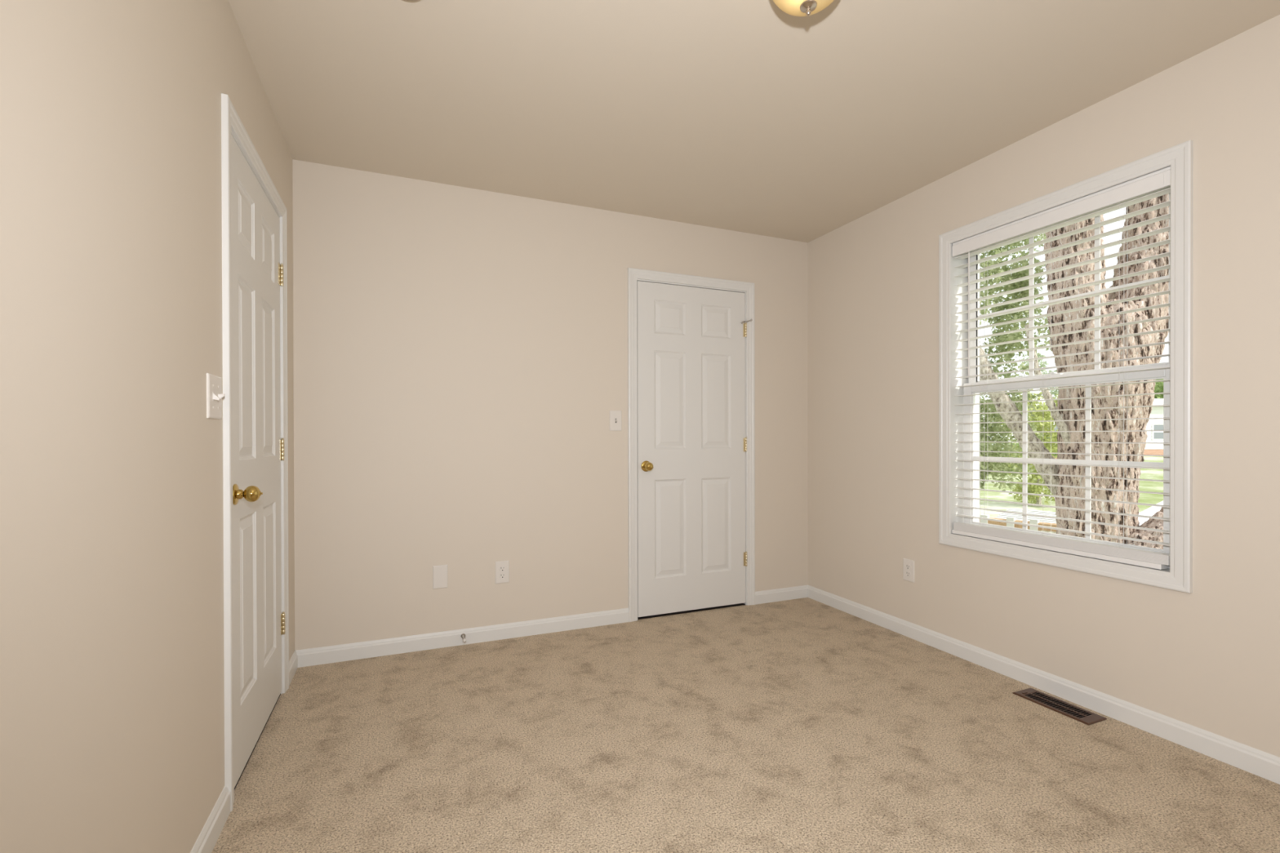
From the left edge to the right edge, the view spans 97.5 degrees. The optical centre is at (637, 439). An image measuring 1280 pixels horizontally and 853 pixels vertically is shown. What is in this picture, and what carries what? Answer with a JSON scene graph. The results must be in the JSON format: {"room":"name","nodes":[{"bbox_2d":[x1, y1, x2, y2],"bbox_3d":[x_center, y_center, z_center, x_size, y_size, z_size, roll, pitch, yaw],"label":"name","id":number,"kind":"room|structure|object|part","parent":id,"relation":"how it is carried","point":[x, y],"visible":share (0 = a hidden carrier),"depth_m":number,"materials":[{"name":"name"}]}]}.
{"room":"empty bedroom","nodes":[
{"label":"empty bedroom","id":0,"kind":"room"},
{"bbox_2d":[0,0,294,852],"bbox_3d":[-1.228,-0.117,0.812,0.660,2.440,4.122,0,0,-23],"label":"wall","id":1,"kind":"structure","parent":0,"point":[112,658],"depth_m":1.02,"materials":[{"name":"beige paint"}]},
{"bbox_2d":[206,373,224,419],"bbox_3d":[-1.173,-0.118,1.567,0.020,0.121,0.116,0,0,-23],"label":"light switch","id":2,"kind":"object","parent":1,"relation":"attached to","point":[214,383],"visible":1,"depth_m":1.55,"materials":[{"name":"beige plastic"}]},
{"bbox_2d":[190,650,297,852],"bbox_3d":[-0.914,1.062,0.946,0.014,0.080,3.802,0,0,-23],"label":"baseboard","id":3,"kind":"structure","parent":1,"relation":"attached to","point":[207,838],"depth_m":1.55,"materials":[{"name":"white paint"}]},
{"bbox_2d":[221,93,288,812],"bbox_3d":[-1.379,0.042,2.060,0.017,2.114,0.891,0,0,-23],"label":"door frame","id":4,"kind":"structure","parent":1,"relation":"attached to","point":[230,119],"depth_m":1.66,"materials":[{"name":"white paint"}]},
{"bbox_2d":[231,130,284,790],"bbox_3d":[-1.398,0.064,2.052,0.174,2.070,0.807,0,0,-23],"label":"door","id":5,"kind":"structure","parent":1,"relation":"in","point":[257,271],"depth_m":2.00,"materials":[{"name":"white paint"}]},
{"bbox_3d":[-1.220,0.172,1.772,0.050,0.052,0.052,0,0,-23],"label":"knob","id":6,"kind":"part","parent":5,"relation":"part of","materials":[{"name":"gold metal"}]},
{"bbox_2d":[292,159,808,650],"bbox_3d":[-0.364,-0.130,3.585,3.060,2.440,0.660,0,0,-23],"label":"wall","id":7,"kind":"structure","parent":0,"point":[460,353],"depth_m":3.03,"materials":[{"name":"beige paint"}]},
{"bbox_2d":[432,564,448,589],"bbox_3d":[-1.036,0.723,2.949,0.074,0.121,0.006,0,0,-23],"label":"blank wall plate","id":8,"kind":"object","parent":7,"relation":"attached to","point":[440,573],"visible":1,"depth_m":2.95,"materials":[{"name":"beige plastic"}]},
{"bbox_2d":[495,560,509,583],"bbox_3d":[-0.739,0.728,3.071,0.074,0.121,0.008,0,0,-23],"label":"wall outlet","id":9,"kind":"object","parent":7,"relation":"attached to","point":[502,567],"visible":1,"depth_m":3.07,"materials":[{"name":"beige plastic"}]},
{"bbox_2d":[499,573,505,578],"bbox_3d":[-0.738,0.747,3.068,0.034,0.029,0.002,0,0,-23],"label":"receptacle","id":10,"kind":"object","parent":9,"relation":"attached to","point":[502,575],"depth_m":3.07,"materials":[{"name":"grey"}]},
{"bbox_2d":[499,565,505,571],"bbox_3d":[-0.738,0.708,3.068,0.034,0.029,0.002,0,0,-23],"label":"receptacle","id":11,"kind":"object","parent":9,"relation":"attached to","point":[502,568],"depth_m":3.07,"materials":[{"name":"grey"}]},
{"bbox_2d":[295,585,808,667],"bbox_3d":[-0.233,1.051,3.279,3.060,0.080,0.014,0,0,-23],"label":"baseboard","id":12,"kind":"structure","parent":7,"relation":"attached to","point":[388,646],"depth_m":3.01,"materials":[{"name":"white paint"}]},
{"bbox_2d":[460,633,466,642],"bbox_3d":[-0.911,1.047,2.947,0.025,0.025,0.080,0,0,-23],"label":"door stop","id":13,"kind":"object","parent":12,"relation":"attached to","point":[463,636],"visible":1,"depth_m":2.95,"materials":[{"name":"metal"}]},
{"bbox_2d":[609,410,622,431],"bbox_3d":[-0.126,-0.111,3.316,0.074,0.121,0.020,0,0,-23],"label":"light switch","id":14,"kind":"object","parent":7,"relation":"attached to","point":[615,416],"visible":1,"depth_m":3.32,"materials":[{"name":"beige plastic"}]},
{"bbox_2d":[627,267,755,622],"bbox_3d":[0.358,0.032,3.519,0.891,2.114,0.017,0,0,-23],"label":"door frame","id":15,"kind":"structure","parent":7,"relation":"attached to","point":[633,274],"depth_m":3.40,"materials":[{"name":"white paint"}]},
{"bbox_2d":[636,279,752,619],"bbox_3d":[0.354,0.054,3.543,0.818,2.070,0.168,0,0,-23],"label":"door","id":16,"kind":"structure","parent":7,"relation":"in","point":[691,340],"depth_m":3.52,"materials":[{"name":"white paint"}]},
{"bbox_3d":[0.069,0.163,3.362,0.052,0.052,0.050,0,0,-23],"label":"knob","id":17,"kind":"part","parent":16,"relation":"part of","materials":[{"name":"gold metal"}]},
{"bbox_2d":[211,597,1279,852],"bbox_3d":[0.140,1.157,1.676,3.920,0.120,4.662,0,0,-23],"label":"floor","id":18,"kind":"structure","parent":0,"point":[806,725],"depth_m":1.92,"materials":[{"name":"beige carpet"}]},
{"bbox_2d":[1012,688,1106,725],"bbox_3d":[1.719,1.087,2.296,0.117,0.008,0.290,0,0,-23],"label":"floor vent","id":19,"kind":"object","parent":18,"relation":"in","point":[1032,695],"visible":1,"depth_m":2.28,"materials":[{"name":"brown metal"}]},
{"bbox_2d":[228,0,1279,242],"bbox_3d":[0.487,-1.418,1.519,3.380,0.150,4.122,0,0,-23],"label":"ceiling","id":20,"kind":"structure","parent":0,"point":[755,117],"depth_m":2.13,"materials":[{"name":"beige paint"}]},
{"bbox_2d":[773,0,834,16],"bbox_3d":[0.469,-1.245,1.508,0.246,0.197,0.260,0,0,-23],"label":"ceiling lamp","id":21,"kind":"object","parent":20,"relation":"attached to","point":[793,7],"visible":1,"depth_m":1.53,"materials":[{"name":"beige glass"}]},
{"bbox_2d":[807,14,1279,757],"bbox_3d":[1.977,-0.129,2.141,0.160,2.440,4.122,0,0,-23],"label":"wall","id":22,"kind":"structure","parent":0,"point":[1207,659],"depth_m":2.22,"materials":[{"name":"beige paint"}]},
{"bbox_2d":[902,558,914,582],"bbox_3d":[1.495,0.723,3.093,0.008,0.121,0.074,0,0,-23],"label":"wall outlet","id":23,"kind":"object","parent":22,"relation":"attached to","point":[908,564],"visible":1,"depth_m":3.09,"materials":[{"name":"beige plastic"}]},
{"bbox_2d":[905,571,911,577],"bbox_3d":[1.492,0.742,3.092,0.002,0.029,0.034,0,0,-23],"label":"receptacle","id":24,"kind":"object","parent":23,"relation":"attached to","point":[908,574],"depth_m":3.09,"materials":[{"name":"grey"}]},
{"bbox_2d":[905,564,911,569],"bbox_3d":[1.492,0.703,3.092,0.002,0.029,0.034,0,0,-23],"label":"receptacle","id":25,"kind":"object","parent":23,"relation":"attached to","point":[908,566],"depth_m":3.09,"materials":[{"name":"grey plastic"}]},
{"bbox_2d":[807,585,1279,784],"bbox_3d":[1.899,1.051,2.112,0.014,0.080,3.802,0,0,-23],"label":"baseboard","id":26,"kind":"structure","parent":22,"relation":"attached to","point":[1258,762],"depth_m":2.28,"materials":[{"name":"white paint"}]},
{"bbox_2d":[938,139,1193,593],"bbox_3d":[1.838,-0.256,2.472,0.193,1.595,1.006,0,0,-23],"label":"window","id":27,"kind":"structure","parent":22,"relation":"in","point":[1164,374],"depth_m":2.35,"materials":[{"name":"white paint"}]},
{"bbox_2d":[951,166,1170,569],"bbox_3d":[1.795,-0.257,2.455,0.065,1.473,0.883,0,0,-23],"label":"window blind","id":28,"kind":"object","parent":27,"relation":"attached to","point":[1159,180],"visible":0.92,"depth_m":2.35,"materials":[{"name":"white plastic"}]},
{"bbox_3d":[1.687,-0.242,2.728,0.054,1.399,0.004,0,0,-23],"label":"ladder cord","id":29,"kind":"part","parent":28,"relation":"part of","materials":[{"name":"white fabric"}]},
{"bbox_3d":[1.798,-0.241,2.461,0.054,1.399,0.001,0,0,-23],"label":"ladder cord","id":30,"kind":"part","parent":28,"relation":"part of","materials":[{"name":"white fabric"}]},
{"bbox_3d":[1.787,0.470,2.469,0.052,0.020,0.856,0,0,-23],"label":"rail","id":31,"kind":"part","parent":28,"relation":"part of","materials":[{"name":"white plastic"}]},
{"bbox_3d":[1.906,-0.240,2.199,0.054,1.399,0.004,0,0,-23],"label":"ladder cord","id":32,"kind":"part","parent":28,"relation":"part of","materials":[{"name":"white fabric"}]},
{"bbox_3d":[1.849,0.100,2.477,0.030,0.767,0.866,0,0,-23],"label":"sash","id":33,"kind":"part","parent":27,"relation":"part of","materials":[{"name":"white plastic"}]},
{"bbox_3d":[1.877,-0.619,2.487,0.029,0.754,0.862,0,0,-23],"label":"sash","id":34,"kind":"part","parent":27,"relation":"part of","materials":[{"name":"white plastic"}]},
{"label":"outside","id":35,"kind":"structure","parent":0,"visible":0},
{"bbox_2d":[980,456,1163,518],"bbox_3d":[31.782,1.403,28.445,75.000,0.760,88.200,0,0,-23],"label":"lawn","id":36,"kind":"structure","parent":35,"point":[1146,473],"depth_m":18.22,"materials":[{"name":"green plant"}]},
{"bbox_2d":[979,233,1052,491],"bbox_3d":[4.479,-1.196,7.698,2.199,6.326,2.155,0,0,22],"label":"leafy tree","id":37,"kind":"object","parent":36,"relation":"on","point":[996,417],"visible":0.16,"depth_m":7.16,"materials":[{"name":"green plant"}]},
{"bbox_2d":[980,514,1057,533],"bbox_3d":[4.965,1.499,8.014,0.135,0.845,1.709,0,0,-43],"label":"fence","id":38,"kind":"object","parent":36,"relation":"on","point":[1033,521],"visible":0.21,"depth_m":7.68,"materials":[{"name":"beige wood"}]},
{"bbox_3d":[4.957,1.499,7.999,0.103,0.845,0.090,0,0,-43],"label":"post","id":39,"kind":"part","parent":38,"relation":"part of","materials":[{"name":"white paint"}]},
{"bbox_3d":[5.175,1.499,7.765,0.103,0.845,0.090,0,0,-43],"label":"post","id":40,"kind":"part","parent":38,"relation":"part of","materials":[{"name":"white paint"}]},
{"bbox_3d":[4.969,1.169,8.018,0.120,0.095,1.709,0,0,-43],"label":"rail","id":41,"kind":"part","parent":38,"relation":"part of","materials":[{"name":"beige wood"}]},
{"bbox_3d":[5.360,1.500,7.568,0.103,0.845,0.090,0,0,-43],"label":"post","id":42,"kind":"part","parent":38,"relation":"part of","materials":[{"name":"white paint"}]},
{"bbox_2d":[979,440,1057,474],"bbox_3d":[18.005,1.116,29.722,9.339,2.494,2.420,0,0,4],"label":"hedge","id":43,"kind":"object","parent":36,"relation":"on","point":[1054,455],"visible":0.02,"depth_m":29.37,"materials":[{"name":"green plant"}]},
{"bbox_2d":[994,508,1056,533],"bbox_3d":[6.647,1.579,9.001,1.510,0.670,1.500,0,0,-43],"label":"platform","id":44,"kind":"object","parent":36,"relation":"on","point":[1003,516],"visible":0.14,"depth_m":9.45,"materials":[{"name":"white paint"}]},
{"bbox_2d":[1001,388,1058,506],"bbox_3d":[11.425,0.236,16.047,2.289,3.557,2.127,0,0,-18],"label":"shrub","id":45,"kind":"object","parent":36,"relation":"on","point":[1045,415],"visible":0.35,"depth_m":15.56,"materials":[{"name":"green plant"}]},
{"bbox_3d":[11.454,0.665,16.008,0.156,2.502,0.158,0,0,-23],"label":"stem","id":46,"kind":"part","parent":45,"relation":"part of","materials":[{"name":"plant"}]},
{"bbox_2d":[1019,353,1058,399],"bbox_3d":[16.987,-0.876,22.022,4.047,5.512,3.334,0,0,-23],"label":"tree","id":47,"kind":"object","parent":36,"relation":"on","point":[1040,355],"visible":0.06,"depth_m":21.70,"materials":[{"name":"green plant"}]},
{"bbox_2d":[980,398,1163,464],"bbox_3d":[30.796,-0.544,36.993,17.800,4.270,6.800,0,0,0],"label":"house","id":48,"kind":"structure","parent":36,"relation":"on","point":[1157,411],"depth_m":34.01,"materials":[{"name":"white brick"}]},
{"bbox_3d":[31.647,-0.449,33.994,0.760,0.860,0.024,0,0,0],"label":"pane","id":49,"kind":"part","parent":48,"relation":"part of","materials":[{"name":"grey glass"}]},
{"bbox_2d":[979,193,1168,549],"bbox_3d":[4.952,-0.840,5.866,2.977,5.831,1.226,0,0,-4],"label":"tree","id":50,"kind":"object","parent":36,"relation":"on","point":[1143,388],"visible":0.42,"depth_m":5.81,"materials":[{"name":"brown plant"}]},
{"bbox_2d":[1153,378,1163,398],"bbox_3d":[49.426,-2.846,52.785,13.418,8.269,8.095,0,0,-27],"label":"tree","id":51,"kind":"object","parent":36,"relation":"on","point":[1158,388],"visible":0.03,"depth_m":50.10,"materials":[{"name":"green plant"}]},
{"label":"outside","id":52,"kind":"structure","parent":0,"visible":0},
{"bbox_2d":[1137,500,1163,525],"bbox_3d":[16.187,1.614,14.722,19.687,0.453,4.057,0,0,-43],"label":"driveway","id":53,"kind":"structure","parent":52,"point":[1152,510],"depth_m":13.98,"materials":[{"name":"concrete"}]}
]}

